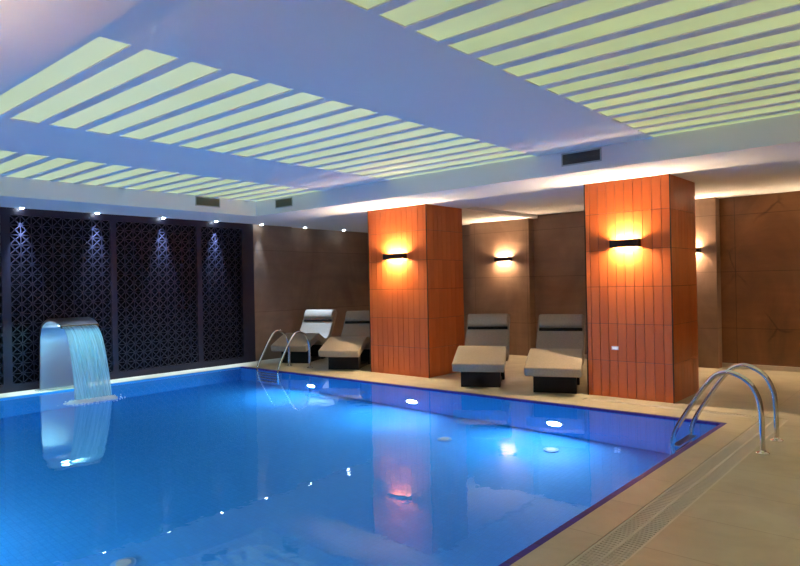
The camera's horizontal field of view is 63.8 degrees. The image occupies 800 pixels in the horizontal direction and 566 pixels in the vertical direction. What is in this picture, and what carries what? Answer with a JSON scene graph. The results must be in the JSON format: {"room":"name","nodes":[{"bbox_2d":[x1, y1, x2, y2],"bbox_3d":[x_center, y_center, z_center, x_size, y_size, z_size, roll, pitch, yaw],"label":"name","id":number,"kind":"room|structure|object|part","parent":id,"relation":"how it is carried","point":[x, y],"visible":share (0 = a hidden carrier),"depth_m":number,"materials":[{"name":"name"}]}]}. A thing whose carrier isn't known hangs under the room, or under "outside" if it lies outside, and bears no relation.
{"room":"spa","nodes":[
{"label":"spa","id":0,"kind":"room"},
{"bbox_2d":[0,215,241,384],"bbox_3d":[-5.867,0.245,9.071,0.240,2.800,8.600,-1,0,41],"label":"wall","id":1,"kind":"structure","parent":0,"point":[77,228],"depth_m":10.51,"materials":[{"name":"black"}]},
{"bbox_2d":[0,366,242,399],"bbox_3d":[-4.957,2.204,9.042,0.104,1.346,6.500,-1,0,41],"label":"pool edge","id":2,"kind":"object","parent":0,"point":[242,366],"depth_m":9.90,"materials":[{"name":"tile"}]},
{"bbox_2d":[241,367,726,565],"bbox_3d":[-1.936,1.497,6.407,7.943,0.056,6.500,-1,0,41],"label":"trim","id":3,"kind":"structure","parent":2,"relation":"attached to","point":[581,515],"depth_m":5.46,"materials":[{"name":"tile"}]},
{"bbox_2d":[292,228,369,336],"bbox_3d":[-1.490,0.119,14.083,0.280,2.720,2.630,-1,0,41],"label":"wall","id":4,"kind":"structure","parent":0,"point":[330,270],"depth_m":13.87,"materials":[{"name":"brown stone"}]},
{"bbox_2d":[0,0,799,232],"bbox_3d":[-0.180,-1.371,6.536,12.200,0.400,12.270,-1,0,41],"label":"ceiling","id":5,"kind":"structure","parent":0,"point":[341,51],"depth_m":5.88,"materials":[{"name":"white paint"}]},
{"bbox_2d":[0,150,316,200],"bbox_3d":[-3.532,-1.363,8.281,1.650,0.040,5.278,-1,0,41],"label":"ceiling light panel","id":6,"kind":"object","parent":5,"relation":"attached to","point":[12,164],"visible":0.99,"depth_m":8.30,"materials":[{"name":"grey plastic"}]},
{"bbox_2d":[195,196,219,207],"bbox_3d":[-3.025,-1.277,10.114,0.014,0.150,0.440,-1,0,41],"label":"ceiling vent","id":7,"kind":"object","parent":5,"relation":"in","point":[199,200],"visible":1,"depth_m":10.11,"materials":[{"name":"grey metal"}]},
{"bbox_2d":[0,34,532,179],"bbox_3d":[-1.016,-1.415,6.096,2.257,0.040,5.278,-1,0,41],"label":"ceiling light panel","id":8,"kind":"object","parent":5,"relation":"attached to","point":[97,83],"visible":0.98,"depth_m":5.34,"materials":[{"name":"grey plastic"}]},
{"bbox_2d":[275,197,292,207],"bbox_3d":[-1.866,-1.289,10.324,0.430,0.143,0.014,-1,0,41],"label":"ceiling vent","id":9,"kind":"object","parent":5,"relation":"in","point":[284,202],"visible":1,"depth_m":10.32,"materials":[{"name":"grey metal"}]},
{"bbox_2d":[348,0,799,136],"bbox_3d":[2.038,-1.477,3.443,3.193,0.040,5.278,-1,0,41],"label":"ceiling light panel","id":10,"kind":"object","parent":5,"relation":"attached to","point":[655,68],"visible":1,"depth_m":3.97,"materials":[{"name":"green"}]},
{"bbox_2d":[561,147,601,166],"bbox_3d":[1.971,-1.367,6.992,0.460,0.143,0.014,-1,0,41],"label":"ceiling vent","id":11,"kind":"object","parent":5,"relation":"in","point":[590,155],"visible":1,"depth_m":6.98,"materials":[{"name":"grey metal"}]},
{"bbox_2d":[0,355,799,565],"bbox_3d":[-0.024,1.486,6.648,12.200,0.120,12.570,-1,0,41],"label":"floor","id":12,"kind":"structure","parent":0,"point":[750,516],"depth_m":4.45,"materials":[{"name":"tile"}]},
{"bbox_2d":[0,207,7,393],"bbox_3d":[-6.012,0.247,8.461,0.060,2.599,1.450,-1,0,41],"label":"lattice screen","id":13,"kind":"object","parent":12,"relation":"on","point":[4,386],"visible":1,"depth_m":8.97,"materials":[{"name":"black metal"}]},
{"bbox_2d":[4,207,115,392],"bbox_3d":[-5.033,0.228,9.589,0.060,2.599,1.537,-1,0,41],"label":"lattice screen","id":14,"kind":"object","parent":12,"relation":"on","point":[8,211],"visible":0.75,"depth_m":9.45,"materials":[{"name":"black metal"}]},
{"bbox_2d":[35,317,98,391],"bbox_3d":[-4.689,1.008,9.127,0.742,1.026,0.680,-1,0,41],"label":"spout","id":15,"kind":"object","parent":12,"relation":"on","point":[55,364],"visible":0.8,"depth_m":9.21,"materials":[{"name":"silver metal"}]},
{"bbox_3d":[-4.902,1.516,9.320,0.150,0.020,0.680,-1,0,41],"label":"plate","id":16,"kind":"part","parent":15,"relation":"part of","materials":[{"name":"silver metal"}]},
{"bbox_2d":[113,215,201,378],"bbox_3d":[-4.032,0.208,10.742,0.060,2.599,1.515,-1,0,41],"label":"lattice screen","id":17,"kind":"object","parent":12,"relation":"on","point":[116,218],"visible":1,"depth_m":10.70,"materials":[{"name":"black metal"}]},
{"bbox_2d":[199,220,255,367],"bbox_3d":[-3.158,0.191,11.749,0.060,2.599,1.153,-1,0,41],"label":"lattice screen","id":18,"kind":"object","parent":12,"relation":"on","point":[246,254],"visible":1,"depth_m":11.77,"materials":[{"name":"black metal"}]},
{"bbox_2d":[253,224,293,360],"bbox_3d":[-2.648,0.142,12.658,0.400,2.720,1.040,-1,0,41],"label":"wall pier","id":19,"kind":"object","parent":12,"relation":"on","point":[272,245],"visible":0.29,"depth_m":12.53,"materials":[{"name":"brown stone"}]},
{"bbox_2d":[256,330,312,373],"bbox_3d":[-1.971,1.617,10.980,0.654,1.605,0.767,-1,0,41],"label":"pool ladder","id":20,"kind":"object","parent":12,"relation":"on","point":[275,331],"visible":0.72,"depth_m":11.00,"materials":[{"name":"silver metal"}]},
{"bbox_3d":[-2.189,1.621,11.149,0.041,1.603,0.736,-1,0,41],"label":"rail","id":21,"kind":"part","parent":20,"relation":"part of","materials":[{"name":"silver metal"}]},
{"bbox_3d":[-1.773,1.612,10.788,0.041,1.603,0.736,-1,0,41],"label":"rail","id":22,"kind":"part","parent":20,"relation":"part of","materials":[{"name":"silver metal"}]},
{"bbox_2d":[271,309,336,362],"bbox_3d":[-1.788,1.000,12.284,0.690,0.929,1.634,-1,0,16],"label":"lounger","id":23,"kind":"object","parent":12,"relation":"on","point":[318,325],"visible":0.88,"depth_m":12.23,"materials":[{"name":"beige fabric"},{"name":"white fabric"},{"name":"black lacquer"}]},
{"bbox_2d":[304,309,334,318],"bbox_3d":[-1.620,0.630,12.895,0.600,0.194,0.176,-1,0,16],"label":"pillow","id":24,"kind":"object","parent":23,"relation":"on","point":[319,313],"depth_m":12.84,"materials":[{"name":"grey fabric"}]},
{"bbox_2d":[318,311,369,369],"bbox_3d":[-0.835,0.981,11.261,0.690,0.929,1.634,-1,0,12],"label":"lounger","id":25,"kind":"object","parent":12,"relation":"on","point":[350,351],"visible":0.77,"depth_m":10.79,"materials":[{"name":"beige fabric upholstery"},{"name":"black base"}]},
{"bbox_2d":[318,322,369,356],"bbox_3d":[-0.837,0.864,11.261,0.690,0.675,1.634,-1,0,12],"label":"cushion","id":26,"kind":"object","parent":25,"relation":"on","point":[354,341],"depth_m":10.82,"materials":[{"name":"beige fabric"}]},
{"bbox_2d":[345,311,369,320],"bbox_3d":[-0.705,0.611,11.881,0.600,0.194,0.176,-1,0,12],"label":"pillow","id":27,"kind":"object","parent":25,"relation":"on","point":[350,315],"depth_m":11.84,"materials":[{"name":"grey fabric"}]},
{"bbox_2d":[0,368,717,565],"bbox_3d":[-1.953,1.485,6.422,7.889,0.001,6.400,-1,0,41],"label":"pool water","id":28,"kind":"object","parent":12,"relation":"in","point":[236,466],"visible":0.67,"depth_m":5.00,"materials":[{"name":"blue liquid"}]},
{"bbox_2d":[63,394,125,405],"bbox_3d":[-3.978,1.513,8.347,0.611,0.056,0.905,-1,0,33],"label":"foam","id":29,"kind":"object","parent":28,"relation":"on","point":[103,398],"visible":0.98,"depth_m":8.26,"materials":[{"name":"white"}]},
{"bbox_2d":[62,325,111,399],"bbox_3d":[-4.213,1.058,8.627,0.644,0.946,0.552,-1,0,41],"label":"water","id":30,"kind":"object","parent":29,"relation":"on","point":[84,388],"visible":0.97,"depth_m":8.57,"materials":[{"name":"liquid"}]},
{"bbox_2d":[367,204,463,377],"bbox_3d":[0.259,0.122,10.327,1.209,2.600,0.925,-1,0,41],"label":"column","id":31,"kind":"structure","parent":12,"relation":"on","point":[416,302],"depth_m":9.93,"materials":[{"name":"brown tile"}]},
{"bbox_3d":[-0.492,0.138,10.373,0.014,2.600,0.010,-1,0,41],"label":"corner trim","id":32,"kind":"part","parent":31,"relation":"part of","materials":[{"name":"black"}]},
{"bbox_2d":[383,253,406,259],"bbox_3d":[-0.081,-0.411,9.945,0.420,0.085,0.090,-1,0,41],"label":"wall sconce","id":33,"kind":"object","parent":31,"relation":"attached to","point":[396,255],"visible":1,"depth_m":9.88,"materials":[{"name":"black paint"}]},
{"bbox_3d":[0.411,0.119,9.588,0.010,2.600,0.010,-1,0,41],"label":"corner trim","id":34,"kind":"part","parent":31,"relation":"part of","materials":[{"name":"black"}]},
{"bbox_2d":[452,314,509,387],"bbox_3d":[1.203,0.939,9.192,0.690,0.929,1.634,-1,0,13],"label":"lounger","id":35,"kind":"object","parent":12,"relation":"on","point":[481,362],"visible":1,"depth_m":8.79,"materials":[{"name":"beige fabric upholstery"},{"name":"black base"}]},
{"bbox_2d":[468,314,507,326],"bbox_3d":[1.344,0.569,9.810,0.600,0.194,0.176,-1,0,13],"label":"pillow","id":36,"kind":"object","parent":35,"relation":"on","point":[474,320],"depth_m":9.76,"materials":[{"name":"grey fabric"}]},
{"bbox_2d":[470,218,535,355],"bbox_3d":[2.010,0.059,12.639,1.340,2.660,0.220,-1,0,41],"label":"wall pier","id":37,"kind":"object","parent":12,"relation":"on","point":[499,287],"visible":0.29,"depth_m":12.41,"materials":[{"name":"brown stone"}]},
{"bbox_2d":[494,257,511,261],"bbox_3d":[1.996,-0.461,12.437,0.350,0.080,0.090,-1,0,41],"label":"wall sconce","id":38,"kind":"object","parent":37,"relation":"attached to","point":[496,259],"visible":1,"depth_m":12.39,"materials":[{"name":"black paint"}]},
{"bbox_2d":[524,314,584,393],"bbox_3d":[2.115,0.920,8.620,0.690,0.929,1.634,-1,0,18],"label":"lounger","id":39,"kind":"object","parent":12,"relation":"on","point":[556,362],"visible":1,"depth_m":8.22,"materials":[{"name":"beige fabric upholstery"},{"name":"black base"}]},
{"bbox_2d":[539,314,582,327],"bbox_3d":[2.309,0.549,9.223,0.600,0.194,0.176,-1,0,18],"label":"pillow","id":40,"kind":"object","parent":39,"relation":"on","point":[545,320],"depth_m":9.17,"materials":[{"name":"grey fabric"}]},
{"bbox_2d":[584,174,698,403],"bbox_3d":[2.989,0.066,7.955,1.035,2.600,0.925,-1,0,41],"label":"column","id":41,"kind":"structure","parent":12,"relation":"on","point":[642,301],"depth_m":7.59,"materials":[{"name":"orange wood"}]},
{"bbox_3d":[2.304,0.080,7.945,0.014,2.600,0.010,-1,0,41],"label":"corner trim","id":42,"kind":"part","parent":41,"relation":"part of","materials":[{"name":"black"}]},
{"bbox_2d":[609,239,640,247],"bbox_3d":[2.649,-0.467,7.573,0.340,0.090,0.090,-1,0,41],"label":"wall sconce","id":43,"kind":"object","parent":41,"relation":"attached to","point":[624,242],"visible":1,"depth_m":7.52,"materials":[{"name":"black paint"}]},
{"bbox_3d":[3.076,0.064,7.274,0.010,2.600,0.010,-1,0,41],"label":"corner trim","id":44,"kind":"part","parent":41,"relation":"part of","materials":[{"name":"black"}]},
{"bbox_2d":[566,417,788,565],"bbox_3d":[1.474,1.410,3.784,0.216,0.029,7.000,-1,0,41],"label":"drain grate","id":45,"kind":"object","parent":12,"relation":"in","point":[616,548],"visible":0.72,"depth_m":4.00,"materials":[{"name":"beige plastic"}]},
{"bbox_2d":[670,363,783,454],"bbox_3d":[2.829,1.517,5.570,0.778,1.603,0.629,-1,0,41],"label":"pool ladder","id":46,"kind":"object","parent":12,"relation":"on","point":[723,374],"visible":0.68,"depth_m":5.53,"materials":[{"name":"silver metal"}]},
{"bbox_3d":[2.989,1.514,5.778,0.746,1.603,0.041,-1,0,41],"label":"rail","id":47,"kind":"part","parent":46,"relation":"part of","materials":[{"name":"silver metal"}]},
{"bbox_3d":[0.758,1.489,4.406,2.120,0.060,7.010,-1,0,41],"label":"trim","id":48,"kind":"structure","parent":12,"relation":"on","visible":0},
{"bbox_2d":[584,398,758,418],"bbox_3d":[2.927,1.383,7.071,1.890,0.028,0.132,-1,0,41],"label":"drain grate","id":49,"kind":"object","parent":48,"relation":"on","point":[593,399],"visible":0.53,"depth_m":7.07,"materials":[{"name":"beige plastic"}]},
{"bbox_2d":[461,191,799,366],"bbox_3d":[3.924,-0.151,11.232,12.200,3.000,0.230,-1,0,41],"label":"wall","id":50,"kind":"structure","parent":0,"point":[760,234],"depth_m":9.92,"materials":[{"name":"brown stone"}]},
{"bbox_2d":[722,363,799,371],"bbox_3d":[6.785,1.256,8.639,4.524,0.070,0.030,-1,0,41],"label":"baseboard","id":51,"kind":"structure","parent":50,"relation":"attached to","point":[727,365],"depth_m":9.65,"materials":[{"name":"beige"}]},
{"bbox_2d":[694,197,722,368],"bbox_3d":[4.564,0.006,10.421,1.126,2.660,0.220,-1,0,41],"label":"wall","id":52,"kind":"structure","parent":0,"point":[707,216],"depth_m":10.06,"materials":[{"name":"brown stone"}]}
]}

